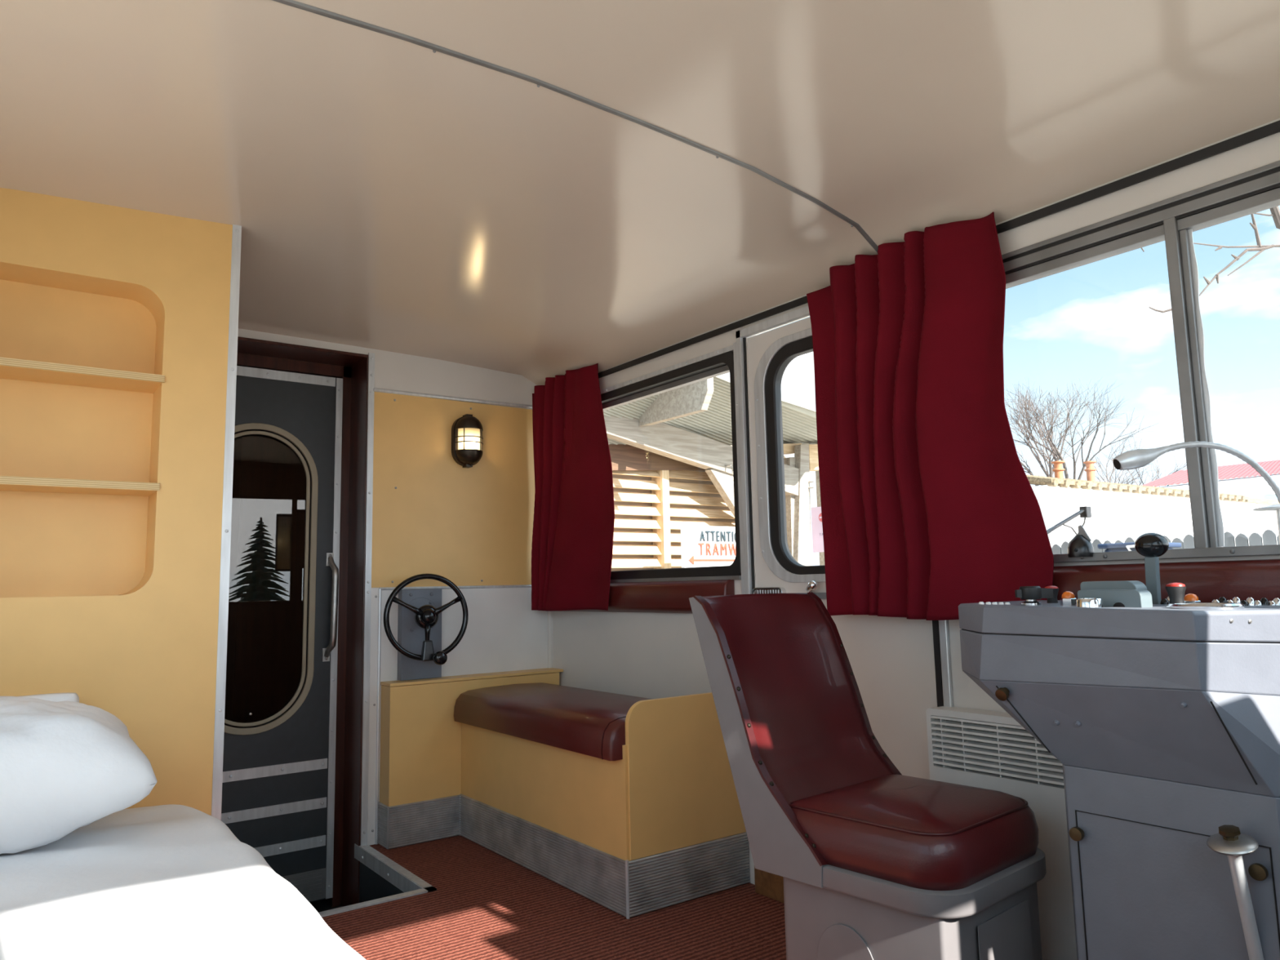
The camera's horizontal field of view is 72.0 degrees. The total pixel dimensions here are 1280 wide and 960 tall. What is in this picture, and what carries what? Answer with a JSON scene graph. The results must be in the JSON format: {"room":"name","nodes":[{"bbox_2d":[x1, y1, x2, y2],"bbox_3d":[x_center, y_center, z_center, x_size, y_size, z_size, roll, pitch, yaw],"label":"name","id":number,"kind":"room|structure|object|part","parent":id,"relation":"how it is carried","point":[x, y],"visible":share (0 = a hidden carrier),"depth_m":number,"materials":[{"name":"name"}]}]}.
{"room":"control cabin","nodes":[
{"label":"control cabin","id":0,"kind":"room"},
{"bbox_2d":[224,431,306,727],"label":"window","id":1,"kind":"structure","parent":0,"point":[264,664],"depth_m":5.08,"materials":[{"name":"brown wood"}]},
{"bbox_2d":[237,328,547,845],"bbox_3d":[-1.555,0.467,3.760,2.790,2.240,0.050,4,-9,-36],"label":"wall","id":2,"kind":"structure","parent":0,"point":[432,513],"depth_m":4.26,"materials":[{"name":"white paint"}]},
{"bbox_2d":[221,365,342,902],"bbox_3d":[-1.708,0.668,3.840,0.780,2.368,0.116,4,-9,-36],"label":"door","id":3,"kind":"structure","parent":2,"relation":"in","point":[279,769],"depth_m":3.96,"materials":[{"name":"grey paint"}]},
{"bbox_3d":[-1.700,1.775,3.702,0.750,0.127,0.009,4,-9,-36],"label":"kick plate","id":4,"kind":"part","parent":3,"relation":"part of","materials":[{"name":"metal"}]},
{"bbox_3d":[-1.417,0.582,4.040,0.076,0.495,0.041,-7,-9,41],"label":"pull handle","id":5,"kind":"part","parent":3,"relation":"part of","materials":[{"name":"metal"}]},
{"bbox_2d":[236,336,368,907],"bbox_3d":[-1.675,0.649,3.814,0.880,2.497,0.306,4,-9,-36],"label":"trim","id":6,"kind":"structure","parent":2,"relation":"attached to","point":[352,367],"depth_m":4.05,"materials":[{"name":"brown wood"}]},
{"bbox_2d":[360,352,374,845],"bbox_3d":[-1.230,0.504,3.975,0.028,2.205,0.024,4,-9,-36],"label":"trim","id":7,"kind":"structure","parent":2,"relation":"attached to","point":[367,602],"depth_m":3.96,"materials":[{"name":"metal"}]},
{"bbox_3d":[-1.192,1.045,3.929,0.037,1.118,0.006,4,-9,-36],"label":"white panel","id":8,"kind":"part","parent":2,"relation":"part of","materials":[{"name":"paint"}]},
{"bbox_2d":[318,843,436,917],"bbox_3d":[-1.311,1.564,3.336,0.802,0.061,0.797,4,-9,-36],"label":"trim","id":9,"kind":"structure","parent":2,"relation":"attached to","point":[411,885],"depth_m":3.44,"materials":[{"name":"metal"}]},
{"bbox_2d":[382,573,468,680],"bbox_3d":[-0.969,0.664,3.991,0.389,0.478,0.238,4,-9,-36],"label":"wheel","id":10,"kind":"object","parent":2,"relation":"attached to","point":[420,655],"visible":1,"depth_m":4.01,"materials":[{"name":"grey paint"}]},
{"bbox_3d":[-0.903,0.794,3.934,0.061,0.060,0.097,4,-9,-36],"label":"grip knob","id":11,"kind":"part","parent":10,"relation":"part of","materials":[{"name":"black plastic"}]},
{"bbox_2d":[373,387,532,844],"bbox_3d":[-0.838,0.607,4.247,0.945,2.049,0.018,4,-9,-36],"label":"trim","id":12,"kind":"structure","parent":2,"relation":"attached to","point":[380,390],"depth_m":4.10,"materials":[{"name":"metal"}]},
{"bbox_3d":[-0.850,0.063,4.317,0.940,0.906,0.006,4,-9,-36],"label":"ochre panel","id":13,"kind":"part","parent":2,"relation":"part of","materials":[{"name":"paint"}]},
{"bbox_3d":[-0.809,1.076,4.209,0.892,1.108,0.006,4,-9,-36],"label":"white panel","id":14,"kind":"part","parent":2,"relation":"part of","materials":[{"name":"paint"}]},
{"bbox_2d":[451,413,483,467],"bbox_3d":[-0.828,-0.194,4.298,0.152,0.260,0.105,4,-9,-36],"label":"wall lamp","id":15,"kind":"object","parent":2,"relation":"attached to","point":[467,430],"visible":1,"depth_m":4.27,"materials":[{"name":"brown metal"}]},
{"bbox_3d":[-0.825,-0.195,4.293,0.112,0.112,0.058,4,-9,-36],"label":"lamp glass","id":16,"kind":"part","parent":15,"relation":"part of","materials":[{"name":"white glass"}]},
{"bbox_2d":[455,416,483,431],"bbox_3d":[-0.822,-0.281,4.297,0.140,0.068,0.074,4,-9,-36],"label":"hood","id":17,"kind":"object","parent":15,"relation":"attached to","point":[464,423],"depth_m":4.27,"materials":[{"name":"brown metal"}]},
{"bbox_2d":[455,448,483,464],"bbox_3d":[-0.818,-0.111,4.277,0.140,0.068,0.074,4,-9,-36],"label":"hood","id":18,"kind":"object","parent":15,"relation":"attached to","point":[463,456],"depth_m":4.26,"materials":[{"name":"brown metal"}]},
{"bbox_2d":[547,610,553,667],"bbox_3d":[-0.456,0.587,4.527,0.042,2.140,0.023,4,-9,-36],"label":"trim","id":19,"kind":"structure","parent":2,"relation":"attached to","point":[550,655],"depth_m":4.49,"materials":[{"name":"white paint"}]},
{"bbox_2d":[309,835,786,959],"bbox_3d":[-0.433,1.546,2.124,2.780,0.340,4.840,4,-9,-36],"label":"floor","id":20,"kind":"structure","parent":0,"point":[485,904],"depth_m":2.93,"materials":[{"name":"red carpet"}]},
{"bbox_2d":[0,187,241,820],"bbox_3d":[-1.976,0.327,2.842,1.011,2.315,0.966,4,-9,-36],"label":"wall","id":21,"kind":"structure","parent":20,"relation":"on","point":[119,326],"depth_m":2.68,"materials":[{"name":"laminate"}]},
{"bbox_2d":[0,804,365,959],"bbox_3d":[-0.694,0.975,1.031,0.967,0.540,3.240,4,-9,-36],"label":"bed","id":22,"kind":"object","parent":20,"relation":"on","point":[171,882],"visible":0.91,"depth_m":1.67,"materials":[{"name":"white fabric"}]},
{"bbox_2d":[20,692,79,702],"bbox_3d":[-1.832,0.705,2.177,0.750,0.285,0.170,4,-9,-36],"label":"pillow","id":23,"kind":"object","parent":22,"relation":"on","point":[68,696],"visible":0.05,"depth_m":2.41,"materials":[{"name":"white fabric"}]},
{"bbox_2d":[0,696,156,853],"bbox_3d":[-1.611,0.674,1.989,0.874,0.344,0.493,4,-9,-36],"label":"pillow","id":24,"kind":"object","parent":22,"relation":"on","point":[66,766],"visible":1,"depth_m":1.99,"materials":[{"name":"white fabric"}]},
{"bbox_2d":[377,667,563,848],"bbox_3d":[-0.768,1.271,4.130,0.894,0.697,0.122,4,-9,-36],"label":"base cabinet","id":25,"kind":"object","parent":20,"relation":"on","point":[420,769],"visible":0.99,"depth_m":3.92,"materials":[{"name":"laminate"}]},
{"bbox_3d":[-0.983,1.514,3.937,0.346,0.176,0.122,4,-9,-36],"label":"kick plate","id":26,"kind":"part","parent":25,"relation":"part of","materials":[{"name":"metal"}]},
{"bbox_2d":[453,682,750,919],"bbox_3d":[-0.230,1.199,3.648,0.604,0.701,1.313,4,-9,-36],"label":"seat","id":27,"kind":"object","parent":20,"relation":"on","point":[571,786],"visible":0.88,"depth_m":3.21,"materials":[{"name":"laminate"}]},
{"bbox_3d":[-0.430,1.444,3.471,0.008,0.180,1.300,4,-9,-36],"label":"kick plate","id":28,"kind":"part","parent":27,"relation":"part of","materials":[{"name":"metal"}]},
{"bbox_3d":[-0.425,1.172,3.515,0.018,0.385,1.299,4,-9,-36],"label":"panel","id":29,"kind":"part","parent":27,"relation":"part of","materials":[{"name":"laminate"}]},
{"bbox_2d":[453,682,652,760],"bbox_3d":[-0.270,0.970,3.662,0.522,0.140,1.275,4,-9,-36],"label":"cushion","id":30,"kind":"object","parent":27,"relation":"on","point":[592,723],"depth_m":3.47,"materials":[{"name":"red leather"}]},
{"bbox_3d":[0.174,1.041,3.168,0.538,0.520,0.020,4,-9,-36],"label":"panel","id":31,"kind":"part","parent":27,"relation":"part of","materials":[{"name":"laminate"}]},
{"bbox_3d":[0.183,1.388,3.112,0.549,0.180,0.008,4,-9,-36],"label":"kick plate","id":32,"kind":"part","parent":27,"relation":"part of","materials":[{"name":"metal"}]},
{"bbox_2d":[688,591,1046,959],"bbox_3d":[0.578,0.827,2.240,0.512,1.072,0.735,5,-9,-41],"label":"seat","id":33,"kind":"object","parent":20,"relation":"on","point":[874,861],"visible":1,"depth_m":2.09,"materials":[{"name":"red leather"}]},
{"bbox_3d":[0.287,0.605,2.220,0.022,0.624,0.410,5,-9,-41],"label":"edge trim","id":34,"kind":"part","parent":33,"relation":"part of","materials":[{"name":"leather"}]},
{"bbox_3d":[0.447,0.590,2.412,0.486,0.555,0.329,5,-9,-41],"label":"backrest","id":35,"kind":"part","parent":33,"relation":"part of","materials":[{"name":"red leather"}]},
{"bbox_3d":[0.655,0.636,2.543,0.022,0.624,0.410,5,-9,-41],"label":"edge trim","id":36,"kind":"part","parent":33,"relation":"part of","materials":[{"name":"leather"}]},
{"bbox_2d":[791,774,1038,890],"bbox_3d":[0.662,0.825,2.144,0.490,0.150,0.460,5,-9,-41],"label":"seat cushion","id":37,"kind":"object","parent":33,"relation":"on","point":[881,832],"depth_m":2.00,"materials":[{"name":"red leather"}]},
{"bbox_2d":[822,848,1046,919],"bbox_3d":[0.659,0.925,2.137,0.502,0.054,0.495,5,-9,-41],"label":"tray","id":38,"kind":"object","parent":33,"relation":"on","point":[909,898],"depth_m":1.91,"materials":[{"name":"grey paint"}]},
{"bbox_2d":[958,532,1279,959],"bbox_3d":[1.103,0.707,1.860,0.470,1.198,0.785,4,-9,-36],"label":"control console","id":39,"kind":"object","parent":20,"relation":"on","point":[1161,717],"visible":1,"depth_m":1.74,"materials":[{"name":"grey paint"}]},
{"bbox_3d":[0.804,0.474,1.949,0.030,0.029,0.028,4,-9,-36],"label":"turn knob","id":40,"kind":"part","parent":39,"relation":"part of","materials":[{"name":"gold metal"}]},
{"bbox_2d":[1014,586,1053,604],"bbox_3d":[0.904,0.266,2.020,0.073,0.044,0.057,4,-9,-36],"label":"switch","id":41,"kind":"object","parent":39,"relation":"attached to","point":[1030,594],"depth_m":2.01,"materials":[{"name":"black plastic"}]},
{"bbox_3d":[0.992,0.282,2.120,0.032,0.041,0.032,4,-9,-36],"label":"push knob","id":42,"kind":"part","parent":39,"relation":"part of","materials":[{"name":"black plastic"}]},
{"bbox_2d":[1060,591,1075,605],"bbox_3d":[0.973,0.270,1.999,0.034,0.034,0.034,4,-9,-36],"label":"lamp","id":43,"kind":"object","parent":39,"relation":"on","point":[1068,597],"depth_m":1.99,"materials":[{"name":"orange metal"}]},
{"bbox_3d":[0.928,0.749,1.866,0.024,0.028,0.028,4,-9,-36],"label":"turn knob","id":44,"kind":"part","parent":39,"relation":"part of","materials":[{"name":"gold metal"}]},
{"bbox_3d":[1.097,0.304,1.906,0.470,0.076,0.778,4,-9,-36],"label":"lid","id":45,"kind":"part","parent":39,"relation":"part of","materials":[{"name":"grey paint"}]},
{"bbox_3d":[1.102,0.516,1.895,0.450,0.191,0.769,4,-9,-36],"label":"sloping panel","id":46,"kind":"part","parent":39,"relation":"part of","materials":[{"name":"grey paint"}]},
{"bbox_3d":[1.164,0.234,1.998,0.026,0.120,0.032,4,-9,-36],"label":"control lever","id":47,"kind":"part","parent":39,"relation":"part of","materials":[{"name":"teal paint"}]},
{"bbox_3d":[1.133,0.249,1.859,0.038,0.048,0.038,4,-9,-36],"label":"push knob","id":48,"kind":"part","parent":39,"relation":"part of","materials":[{"name":"grey metal"}]},
{"bbox_2d":[1183,593,1200,602],"bbox_3d":[1.201,0.265,1.919,0.034,0.034,0.034,4,-9,-36],"label":"lamp","id":49,"kind":"object","parent":39,"relation":"on","point":[1189,597],"depth_m":1.91,"materials":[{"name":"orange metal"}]},
{"bbox_2d":[1112,440,1279,608],"bbox_3d":[1.119,0.093,1.722,0.381,0.336,0.061,-1,-7,-5],"label":"gooseneck lamp","id":50,"kind":"object","parent":39,"relation":"on","point":[1137,458],"visible":1,"depth_m":1.71,"materials":[{"name":"metal"}]},
{"bbox_3d":[1.125,0.711,1.600,0.024,0.029,0.029,4,-9,-36],"label":"turn knob","id":51,"kind":"part","parent":39,"relation":"part of","materials":[{"name":"gold metal"}]},
{"bbox_2d":[1206,824,1264,959],"bbox_3d":[1.148,0.954,1.601,0.227,0.647,0.100,4,-9,-36],"label":"lever","id":52,"kind":"object","parent":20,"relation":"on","point":[1229,841],"visible":1,"depth_m":1.59,"materials":[{"name":"metal"}]},
{"bbox_3d":[1.143,0.976,1.600,0.159,0.605,0.023,3,-8,-32],"label":"rod","id":53,"kind":"part","parent":52,"relation":"part of","materials":[{"name":"metal"}]},
{"bbox_2d":[0,0,1279,385],"bbox_3d":[-0.316,-0.885,2.154,2.780,0.243,4.320,4,-9,-36],"label":"ceiling","id":54,"kind":"structure","parent":0,"point":[385,193],"depth_m":2.30,"materials":[{"name":"beige paint"}]},
{"bbox_2d":[271,0,878,252],"bbox_3d":[-0.281,-0.874,2.107,2.784,0.208,0.022,4,-9,-36],"label":"curtain rail","id":55,"kind":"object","parent":54,"relation":"attached to","point":[293,3],"depth_m":2.17,"materials":[{"name":"metal"}]},
{"bbox_2d":[552,118,1279,884],"bbox_3d":[0.807,0.350,2.871,0.050,2.160,4.300,4,-9,-36],"label":"wall","id":56,"kind":"structure","parent":0,"point":[645,655],"depth_m":3.62,"materials":[{"name":"white paint"}]},
{"bbox_2d":[560,345,741,613],"bbox_3d":[-0.030,0.067,4.000,0.115,1.057,1.418,4,-9,-36],"label":"window","id":57,"kind":"structure","parent":56,"relation":"in","point":[720,362],"depth_m":3.71,"materials":[{"name":"black metal"}]},
{"bbox_3d":[-0.059,0.525,3.946,0.055,0.135,1.370,4,-9,-36],"label":"padded rail","id":58,"kind":"part","parent":57,"relation":"part of","materials":[{"name":"red leather"}]},
{"bbox_2d":[742,337,755,594],"bbox_3d":[0.430,0.463,3.325,0.008,2.060,0.008,4,-9,-36],"label":"trim","id":59,"kind":"structure","parent":56,"relation":"attached to","point":[744,338],"depth_m":3.38,"materials":[{"name":"white metal"}]},
{"bbox_2d":[754,866,784,903],"bbox_3d":[0.891,1.350,2.571,0.060,0.100,1.540,4,-9,-36],"label":"baseboard","id":60,"kind":"structure","parent":56,"relation":"attached to","point":[769,885],"depth_m":3.10,"materials":[{"name":"brown wood"}]},
{"bbox_2d":[733,306,809,594],"bbox_3d":[0.642,0.409,3.029,0.022,2.088,0.851,4,-9,-36],"label":"trim","id":61,"kind":"structure","parent":56,"relation":"attached to","point":[738,347],"depth_m":3.39,"materials":[{"name":"metal"}]},
{"bbox_2d":[747,316,937,779],"bbox_3d":[0.665,0.393,3.014,0.094,1.995,0.780,4,-9,-36],"label":"door","id":62,"kind":"structure","parent":56,"relation":"in","point":[891,660],"depth_m":2.99,"materials":[{"name":"white paint"}]},
{"bbox_2d":[932,620,943,706],"bbox_3d":[0.901,0.372,2.689,0.012,2.070,0.020,4,-9,-36],"label":"trim","id":63,"kind":"structure","parent":56,"relation":"attached to","point":[935,623],"depth_m":2.66,"materials":[{"name":"black rubber"}]},
{"bbox_2d":[598,120,1279,377],"bbox_3d":[0.778,-0.684,2.952,0.014,0.026,4.240,4,-9,-36],"label":"rail","id":64,"kind":"object","parent":56,"relation":"attached to","point":[1273,128],"visible":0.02,"depth_m":2.38,"materials":[{"name":"black metal"}]},
{"bbox_2d":[531,363,614,611],"bbox_3d":[-0.323,0.043,4.256,0.079,1.170,0.670,5,-9,-43],"label":"curtain","id":65,"kind":"object","parent":64,"relation":"hanging from","point":[574,520],"visible":1,"depth_m":4.22,"materials":[{"name":"fabric"}]},
{"bbox_2d":[806,212,1053,620],"bbox_3d":[0.838,-0.172,2.696,0.094,1.187,0.818,4,-9,-36],"label":"curtain","id":66,"kind":"object","parent":64,"relation":"hanging from","point":[930,506],"visible":0.98,"depth_m":2.64,"materials":[{"name":"fabric"}]},
{"bbox_2d":[938,620,953,706],"bbox_3d":[0.915,0.369,2.668,0.014,2.070,0.028,4,-9,-36],"label":"trim","id":67,"kind":"structure","parent":56,"relation":"attached to","point":[943,624],"depth_m":2.64,"materials":[{"name":"metal"}]},
{"bbox_2d":[925,706,1077,959],"bbox_3d":[1.020,0.961,2.416,0.076,0.620,0.455,4,-9,-36],"label":"wall heater","id":68,"kind":"object","parent":56,"relation":"attached to","point":[988,749],"visible":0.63,"depth_m":2.37,"materials":[{"name":"white metal"}]},
{"bbox_2d":[930,715,1063,785],"bbox_3d":[1.001,0.744,2.432,0.042,0.155,0.435,4,-9,-36],"label":"grille","id":69,"kind":"object","parent":68,"relation":"attached to","point":[992,749],"depth_m":2.45,"materials":[{"name":"white metal"}]},
{"bbox_2d":[1046,506,1091,534],"bbox_3d":[1.376,0.143,3.185,0.099,0.150,1.255,-8,-10,44],"label":"bracket","id":70,"kind":"object","parent":56,"relation":"attached to","point":[1084,512],"visible":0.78,"depth_m":3.57,"materials":[{"name":"metal"}]},
{"bbox_2d":[1001,160,1279,602],"bbox_3d":[1.436,-0.210,2.011,0.095,1.037,1.660,4,-9,-36],"label":"window","id":71,"kind":"structure","parent":56,"relation":"in","point":[1173,220],"depth_m":2.15,"materials":[{"name":"metal"}]},
{"bbox_2d":[1066,524,1093,557],"bbox_3d":[1.157,0.161,2.319,0.067,0.084,0.063,4,-9,-36],"label":"motor","id":72,"kind":"object","parent":71,"relation":"on","point":[1081,545],"visible":0.98,"depth_m":2.30,"materials":[{"name":"metal"}]},
{"bbox_3d":[1.452,-0.681,2.068,0.052,0.088,1.630,4,-9,-36],"label":"head frame","id":73,"kind":"part","parent":71,"relation":"part of","materials":[{"name":"metal"}]},
{"bbox_3d":[1.429,0.239,1.944,0.055,0.130,1.660,4,-9,-36],"label":"padded rail","id":74,"kind":"part","parent":71,"relation":"part of","materials":[{"name":"red leather"}]},
{"bbox_3d":[1.462,0.154,1.962,0.070,0.023,1.630,4,-9,-36],"label":"sill frame","id":75,"kind":"part","parent":71,"relation":"part of","materials":[{"name":"metal"}]},
{"bbox_3d":[1.355,-0.244,2.158,0.056,0.825,0.044,4,-9,-36],"label":"post","id":76,"kind":"part","parent":71,"relation":"part of","materials":[{"name":"metal"}]},
{"label":"outside","id":77,"kind":"structure","parent":0,"visible":0},
{"label":"ground","id":78,"kind":"structure","parent":77,"visible":0},
{"bbox_2d":[680,524,735,568],"bbox_3d":[0.896,1.764,8.867,1.154,2.590,0.108,4,-9,-36],"label":"warning sign","id":79,"kind":"object","parent":78,"relation":"on","point":[700,545],"visible":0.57,"depth_m":8.80,"materials":[{"name":"white paint"}]},
{"bbox_2d":[603,374,824,571],"bbox_3d":[0.796,0.850,8.967,5.878,4.432,1.650,4,-9,-36],"label":"building","id":80,"kind":"structure","parent":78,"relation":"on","point":[671,451],"depth_m":9.33,"materials":[{"name":"wood"}]},
{"bbox_3d":[1.775,0.759,10.177,0.258,2.067,0.140,4,-9,-36],"label":"corner post","id":81,"kind":"part","parent":80,"relation":"part of","materials":[{"name":"white wood"}]},
{"bbox_3d":[1.553,-0.346,10.250,0.818,0.210,0.140,4,-9,-36],"label":"wall plate","id":82,"kind":"part","parent":80,"relation":"part of","materials":[{"name":"beige wood"}]},
{"bbox_3d":[1.831,0.671,10.105,0.346,2.226,0.100,4,-9,-36],"label":"corner post","id":83,"kind":"part","parent":80,"relation":"part of","materials":[{"name":"white wood"}]},
{"bbox_2d":[811,506,824,552],"bbox_3d":[2.093,0.557,10.007,0.015,0.520,0.368,4,-9,-36],"label":"paper notice","id":84,"kind":"object","parent":80,"relation":"attached to","point":[816,517],"visible":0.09,"depth_m":10.09,"materials":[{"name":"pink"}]},
{"bbox_2d":[1004,379,1158,485],"bbox_3d":[17.573,0.672,38.237,6.062,11.117,9.293,-1,-7,-1],"label":"bare tree","id":85,"kind":"object","parent":78,"relation":"on","point":[1054,451],"visible":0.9,"depth_m":37.86,"materials":[{"name":"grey plant"}]},
{"bbox_2d":[1031,434,1186,486],"bbox_3d":[26.014,2.075,45.676,7.120,9.783,8.870,4,-9,-36],"label":"bare tree","id":86,"kind":"object","parent":78,"relation":"on","point":[1117,450],"visible":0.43,"depth_m":45.77,"materials":[{"name":"grey plant"}]},
{"bbox_2d":[1097,542,1181,551],"bbox_3d":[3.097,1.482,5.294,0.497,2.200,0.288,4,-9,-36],"label":"car","id":87,"kind":"object","parent":78,"relation":"on","point":[1115,547],"visible":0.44,"depth_m":5.33,"materials":[{"name":"white paint"}]},
{"bbox_3d":[2.941,0.408,5.229,0.052,0.047,0.088,4,-9,-36],"label":"handle","id":88,"kind":"part","parent":87,"relation":"part of","materials":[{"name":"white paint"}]},
{"bbox_2d":[1026,460,1279,547],"bbox_3d":[13.645,2.346,24.121,17.755,4.561,5.178,4,-9,-36],"label":"building","id":89,"kind":"structure","parent":78,"relation":"on","point":[1119,511],"depth_m":19.04,"materials":[{"name":"ceramic"}]},
{"bbox_2d":[1051,460,1064,478],"bbox_3d":[8.959,-0.076,18.825,0.260,0.641,0.260,4,-9,-36],"label":"chimney pot","id":90,"kind":"object","parent":89,"relation":"on","point":[1058,469],"depth_m":18.77,"materials":[{"name":"ceramic"}]},
{"bbox_2d":[1083,460,1096,481],"bbox_3d":[10.056,-0.084,19.642,0.260,0.661,0.260,4,-9,-36],"label":"chimney pot","id":91,"kind":"object","parent":89,"relation":"on","point":[1090,469],"depth_m":19.59,"materials":[{"name":"ceramic"}]},
{"bbox_2d":[1050,528,1279,554],"bbox_3d":[3.613,1.612,6.820,0.050,2.309,3.550,4,-9,-36],"label":"picket fence","id":92,"kind":"object","parent":78,"relation":"on","point":[1268,536],"visible":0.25,"depth_m":6.19,"materials":[{"name":"white wood"}]},
{"bbox_2d":[1141,205,1279,312],"bbox_3d":[4.003,0.315,5.308,1.710,4.484,0.249,0,-7,-7],"label":"bare tree","id":93,"kind":"object","parent":78,"relation":"on","point":[1275,211],"visible":0.73,"depth_m":5.50,"materials":[{"name":"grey plant"}]},
{"bbox_2d":[1142,459,1279,499],"bbox_3d":[32.747,1.224,46.842,35.828,8.222,4.217,4,-9,-36],"label":"building","id":94,"kind":"structure","parent":78,"relation":"on","point":[1255,486],"depth_m":41.85,"materials":[{"name":"tile"}]},
{"bbox_3d":[32.220,0.973,44.077,5.552,0.957,0.040,4,-9,-36],"label":"pane","id":95,"kind":"part","parent":94,"relation":"part of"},
{"bbox_2d":[1253,503,1279,543],"bbox_3d":[3.800,1.335,5.058,0.260,2.404,0.260,4,-9,-36],"label":"post","id":96,"kind":"object","parent":78,"relation":"on","point":[1276,508],"visible":1,"depth_m":5.18,"materials":[{"name":"metal"}]}
]}

